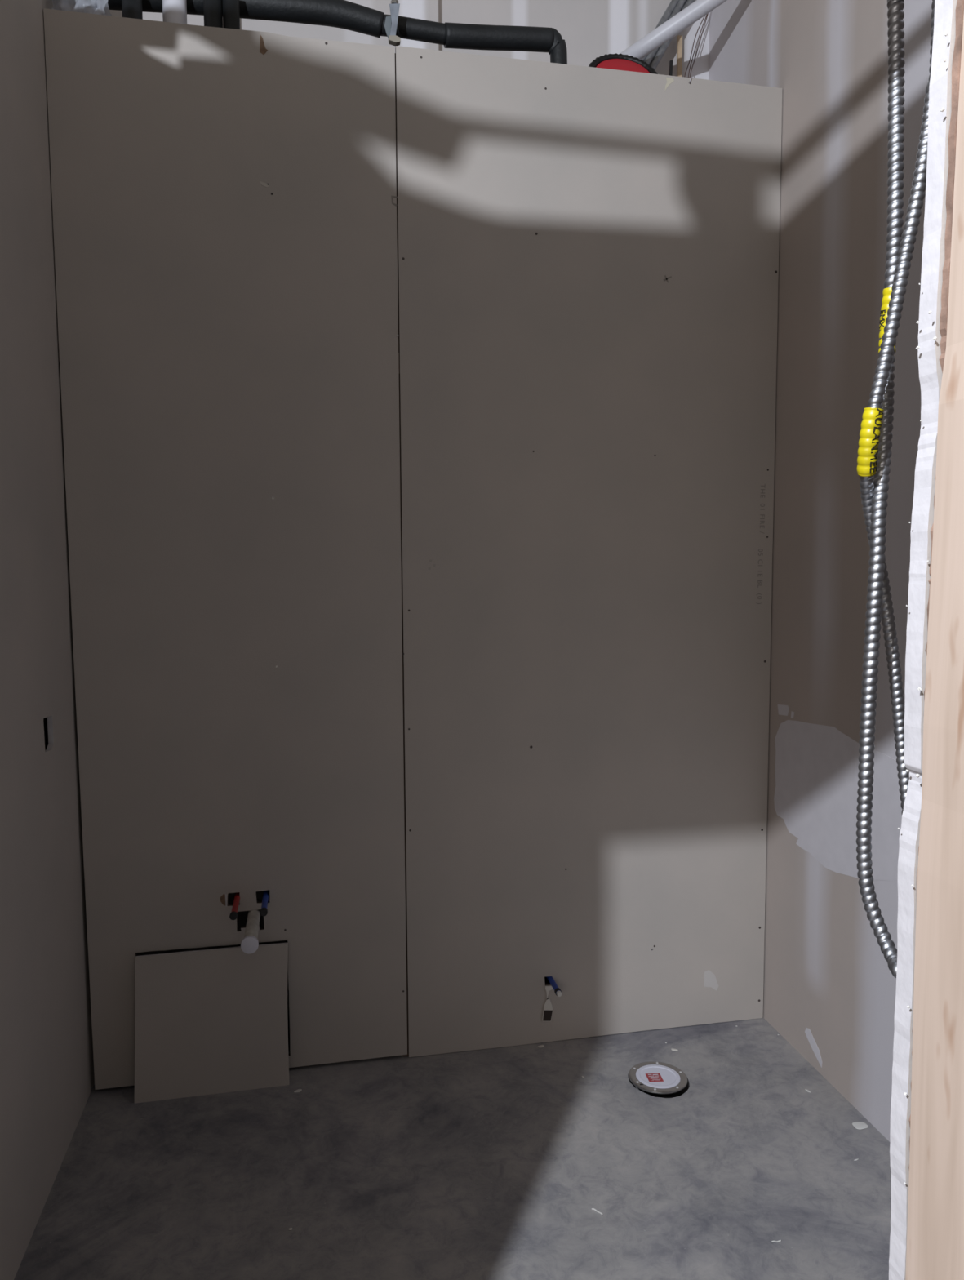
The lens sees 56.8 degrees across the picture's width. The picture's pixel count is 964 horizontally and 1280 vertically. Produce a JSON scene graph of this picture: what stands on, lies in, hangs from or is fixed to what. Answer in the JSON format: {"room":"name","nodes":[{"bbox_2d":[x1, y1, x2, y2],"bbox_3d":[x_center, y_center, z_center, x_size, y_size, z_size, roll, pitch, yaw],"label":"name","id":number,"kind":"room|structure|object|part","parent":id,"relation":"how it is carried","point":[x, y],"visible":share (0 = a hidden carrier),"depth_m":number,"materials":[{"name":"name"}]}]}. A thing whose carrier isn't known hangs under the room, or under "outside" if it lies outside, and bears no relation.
{"room":"building under construction","nodes":[
{"label":"building under construction","id":0,"kind":"room"},
{"bbox_2d":[43,717,48,750],"bbox_3d":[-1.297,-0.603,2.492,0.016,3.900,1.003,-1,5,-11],"label":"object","id":1,"kind":"structure","parent":0,"point":[45,720],"depth_m":2.66,"materials":[{"name":"paint"}]},
{"bbox_2d":[0,0,94,1279],"bbox_3d":[-1.016,-0.537,1.663,0.013,3.900,2.743,-1,5,-11],"label":"wall","id":2,"kind":"structure","parent":0,"point":[47,1076],"depth_m":2.18,"materials":[{"name":"paint"}]},
{"bbox_2d":[162,0,186,24],"bbox_3d":[-0.863,-1.562,2.524,0.065,1.400,0.065,-1,5,-11],"label":"vent pipe","id":3,"kind":"object","parent":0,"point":[173,11],"visible":0.06,"depth_m":2.48,"materials":[{"name":"white plastic"}]},
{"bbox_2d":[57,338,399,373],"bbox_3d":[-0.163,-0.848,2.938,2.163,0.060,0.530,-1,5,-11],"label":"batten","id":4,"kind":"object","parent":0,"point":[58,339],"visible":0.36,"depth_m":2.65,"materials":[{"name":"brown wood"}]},
{"bbox_2d":[121,0,142,19],"bbox_3d":[-0.972,-1.347,2.515,0.054,0.975,0.053,-1,5,-11],"label":"insulated riser","id":5,"kind":"object","parent":4,"relation":"on","point":[131,8],"visible":0.02,"depth_m":2.46,"materials":[{"name":"plastic"}]},
{"bbox_2d":[203,0,222,27],"bbox_3d":[-0.758,-1.352,2.556,0.052,0.975,0.051,-1,5,-11],"label":"insulated riser","id":6,"kind":"object","parent":4,"relation":"on","point":[212,9],"visible":0.02,"depth_m":2.50,"materials":[{"name":"plastic"}]},
{"bbox_2d":[222,0,239,29],"bbox_3d":[-0.710,-1.353,2.566,0.048,0.975,0.047,-1,5,-11],"label":"insulated riser","id":7,"kind":"object","parent":4,"relation":"on","point":[231,12],"visible":0.02,"depth_m":2.51,"materials":[{"name":"plastic"}]},
{"bbox_2d":[384,0,400,46],"bbox_3d":[-0.262,-2.098,2.573,0.044,0.746,0.070,-1,5,-11],"label":"hanger","id":8,"kind":"object","parent":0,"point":[390,30],"visible":1,"depth_m":2.60,"materials":[{"name":"metal"}]},
{"bbox_2d":[107,0,567,64],"bbox_3d":[-0.481,-1.494,2.681,1.534,0.834,0.074,-1,5,-11],"label":"insulated pipe","id":9,"kind":"object","parent":8,"relation":"hanging from","point":[341,14],"visible":0.55,"depth_m":2.68,"materials":[{"name":"plastic"}]},
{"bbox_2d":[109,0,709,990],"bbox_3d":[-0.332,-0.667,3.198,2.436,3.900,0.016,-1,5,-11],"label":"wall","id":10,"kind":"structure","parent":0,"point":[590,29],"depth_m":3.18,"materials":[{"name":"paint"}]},
{"bbox_2d":[43,8,782,1089],"bbox_3d":[-0.116,-0.202,2.767,2.158,3.041,0.104,-1,5,-11],"label":"wall","id":11,"kind":"structure","parent":0,"point":[458,660],"depth_m":2.69,"materials":[{"name":"paint"}]},
{"bbox_2d":[51,0,111,15],"bbox_3d":[-1.096,-1.776,2.429,0.181,0.206,0.042,-1,5,-11],"label":"plastic sheet","id":12,"kind":"object","parent":11,"relation":"on","point":[91,6],"visible":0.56,"depth_m":2.44,"materials":[{"name":"white plastic"}]},
{"bbox_3d":[-0.705,-0.190,2.607,0.940,3.031,0.013,-1,5,-11],"label":"drywall panel","id":13,"kind":"part","parent":11,"relation":"part of","materials":[{"name":"paint"}]},
{"bbox_2d":[229,892,239,919],"bbox_3d":[-0.730,0.775,2.651,0.022,0.022,0.245,-1,5,-11],"label":"pipe","id":14,"kind":"object","parent":11,"relation":"attached to","point":[233,914],"visible":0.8,"depth_m":2.58,"materials":[{"name":"red plastic"}]},
{"bbox_2d":[240,897,261,953],"bbox_3d":[-0.676,0.836,2.631,0.048,0.048,0.315,-1,5,-11],"label":"drain pipe","id":15,"kind":"object","parent":11,"relation":"attached to","point":[250,943],"visible":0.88,"depth_m":2.53,"materials":[{"name":"white plastic"}]},
{"bbox_2d":[259,889,269,916],"bbox_3d":[-0.650,0.776,2.676,0.022,0.022,0.227,-1,5,-11],"label":"pipe","id":16,"kind":"object","parent":11,"relation":"attached to","point":[264,911],"visible":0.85,"depth_m":2.62,"materials":[{"name":"blue plastic"}]},
{"bbox_2d":[546,976,561,996],"bbox_3d":[0.224,1.102,2.881,0.021,0.028,0.175,-1,5,-13],"label":"pipe","id":17,"kind":"object","parent":11,"relation":"attached to","point":[557,991],"visible":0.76,"depth_m":2.83,"materials":[{"name":"blue plastic"}]},
{"bbox_2d":[542,986,552,1021],"bbox_3d":[0.212,1.179,2.888,0.036,0.121,0.002,-1,5,-11],"label":"tag","id":18,"kind":"object","parent":17,"relation":"hanging from","point":[548,1007],"visible":0.97,"depth_m":2.89,"materials":[{"name":"white paper"}]},
{"bbox_3d":[0.213,1.218,2.890,0.032,0.037,0.001,-1,5,-11],"label":"dark panel","id":19,"kind":"part","parent":18,"relation":"part of","materials":[{"name":"brown"}]},
{"bbox_3d":[0.355,-0.209,2.814,1.216,3.040,0.013,-1,5,-11],"label":"drywall panel","id":20,"kind":"part","parent":11,"relation":"part of","materials":[{"name":"paint"}]},
{"bbox_2d":[588,53,657,74],"bbox_3d":[0.452,-1.791,2.841,0.239,0.207,0.136,-1,5,-11],"label":"cable reel","id":21,"kind":"object","parent":11,"relation":"on","point":[611,61],"visible":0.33,"depth_m":2.86,"materials":[{"name":"red plastic"}]},
{"bbox_2d":[668,60,673,75],"bbox_3d":[0.583,-1.759,2.754,0.013,0.059,0.006,-1,5,-11],"label":"clip","id":22,"kind":"object","parent":11,"relation":"attached to","point":[670,72],"visible":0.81,"depth_m":2.75,"materials":[{"name":"black plastic"}]},
{"bbox_2d":[676,35,682,76],"bbox_3d":[0.732,-0.470,3.387,0.021,3.464,0.012,-1,5,-11],"label":"wooden stick","id":23,"kind":"object","parent":11,"relation":"on","point":[679,38],"visible":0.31,"depth_m":3.25,"materials":[{"name":"brown wood"}]},
{"bbox_2d":[13,976,891,1279],"bbox_3d":[0.295,1.597,0.153,6.000,0.120,6.543,-1,5,-11],"label":"floor","id":24,"kind":"structure","parent":0,"point":[491,1163],"depth_m":2.27,"materials":[{"name":"concrete"}]},
{"bbox_2d":[133,942,288,1103],"bbox_3d":[-0.798,1.130,2.641,0.444,0.420,0.063,-1,5,-11],"label":"drywall offcut","id":25,"kind":"object","parent":24,"relation":"on","point":[214,1020],"visible":0.93,"depth_m":2.63,"materials":[{"name":"paper"}]},
{"bbox_2d":[628,1061,687,1096],"bbox_3d":[0.532,1.328,2.694,0.175,0.032,0.175,-1,5,-11],"label":"flange","id":26,"kind":"object","parent":24,"relation":"on","point":[652,1077],"visible":1,"depth_m":2.68,"materials":[{"name":"silver metal"}]},
{"bbox_2d":[648,1074,659,1080],"bbox_3d":[0.519,1.318,2.687,0.033,0.002,0.036,-1,5,-5],"label":"print","id":27,"kind":"object","parent":26,"relation":"on","point":[651,1077],"depth_m":2.69,"materials":[{"name":"red paper"}]},
{"bbox_2d":[852,1121,868,1129],"bbox_3d":[1.044,1.340,2.462,0.041,0.004,0.032,-1,5,-11],"label":"chip","id":28,"kind":"object","parent":24,"relation":"on","point":[858,1125],"visible":1,"depth_m":2.46,"materials":[{"name":"white"}]},
{"bbox_2d":[905,0,963,1279],"bbox_3d":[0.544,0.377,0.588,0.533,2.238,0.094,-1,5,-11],"label":"stud","id":29,"kind":"object","parent":24,"relation":"on","point":[935,1205],"depth_m":0.53,"materials":[{"name":"brown wood"}]},
{"bbox_3d":[0.301,0.379,0.586,0.049,2.238,0.005,-1,5,-11],"label":"paper strip","id":30,"kind":"part","parent":29,"relation":"part of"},
{"bbox_2d":[708,0,932,1141],"bbox_3d":[1.118,-0.585,2.096,0.017,3.900,2.753,-1,5,-11],"label":"wall","id":31,"kind":"structure","parent":0,"point":[829,987],"depth_m":2.60,"materials":[{"name":"paint"}]},
{"bbox_2d":[641,0,679,61],"bbox_3d":[0.690,-2.278,3.176,0.436,0.701,0.025,-1,5,-11],"label":"conduit","id":32,"kind":"object","parent":31,"relation":"attached to","point":[673,4],"visible":0.23,"depth_m":3.16,"materials":[{"name":"grey metal"}]},
{"bbox_2d":[644,0,686,65],"bbox_3d":[0.713,-2.278,3.180,0.434,0.712,0.025,-1,5,-11],"label":"conduit","id":33,"kind":"object","parent":31,"relation":"attached to","point":[649,58],"visible":0.24,"depth_m":3.17,"materials":[{"name":"grey metal"}]},
{"bbox_2d":[649,0,694,70],"bbox_3d":[0.741,-2.278,3.186,0.438,0.721,0.025,-1,5,-11],"label":"conduit","id":34,"kind":"object","parent":31,"relation":"attached to","point":[661,51],"visible":0.31,"depth_m":3.17,"materials":[{"name":"grey metal"}]},
{"bbox_2d":[619,0,727,59],"bbox_3d":[0.784,-2.118,2.922,0.872,0.410,0.053,2,5,24],"label":"pipe","id":35,"kind":"object","parent":31,"relation":"attached to","point":[697,10],"visible":0.58,"depth_m":2.97,"materials":[{"name":"white plastic"}]},
{"bbox_2d":[684,15,705,77],"bbox_3d":[0.792,-2.262,3.233,0.128,0.760,0.003,-1,5,-11],"label":"wire","id":36,"kind":"object","parent":31,"relation":"attached to","point":[704,15],"visible":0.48,"depth_m":3.24,"materials":[{"name":"brown"}]},
{"bbox_2d":[688,13,707,77],"bbox_3d":[0.802,-2.263,3.235,0.116,0.759,0.003,-1,5,-11],"label":"wire","id":37,"kind":"object","parent":31,"relation":"attached to","point":[707,14],"visible":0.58,"depth_m":3.24,"materials":[{"name":"brown"}]},
{"bbox_2d":[688,13,708,84],"bbox_3d":[0.805,-2.262,3.236,0.115,0.763,0.003,-1,5,-11],"label":"wire","id":38,"kind":"object","parent":31,"relation":"attached to","point":[708,13],"visible":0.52,"depth_m":3.24,"materials":[{"name":"brown"}]},
{"bbox_2d":[888,0,957,1279],"bbox_3d":[-0.297,0.005,0.449,3.420,3.012,0.016,-1,5,-11],"label":"drywall edge","id":39,"kind":"structure","parent":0,"point":[929,353],"depth_m":0.56,"materials":[{"name":"paint"}]},
{"bbox_2d":[856,0,905,977],"bbox_3d":[0.456,-0.718,0.686,0.064,2.294,0.327,-5,6,-42],"label":"cable","id":40,"kind":"object","parent":39,"relation":"attached to","point":[895,14],"visible":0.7,"depth_m":0.83,"materials":[{"name":"metal"}]},
{"bbox_2d":[879,309,885,328],"bbox_3d":[0.376,-0.302,0.838,0.001,0.016,0.007,-2,5,-17],"label":"print","id":41,"kind":"object","parent":40,"relation":"attached to","point":[882,318],"depth_m":0.84,"materials":[{"name":"black"}]},
{"bbox_2d":[856,0,934,813],"bbox_3d":[0.486,-0.778,0.704,0.315,2.179,0.100,3,6,39],"label":"cable","id":42,"kind":"object","parent":39,"relation":"attached to","point":[873,415],"visible":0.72,"depth_m":0.80,"materials":[{"name":"metal"}]},
{"bbox_2d":[869,408,883,473],"bbox_3d":[0.357,-0.180,0.807,0.011,0.057,0.012,-1,5,-11],"label":"print","id":43,"kind":"object","parent":42,"relation":"attached to","point":[876,415],"depth_m":0.80,"materials":[{"name":"black"}]}
]}

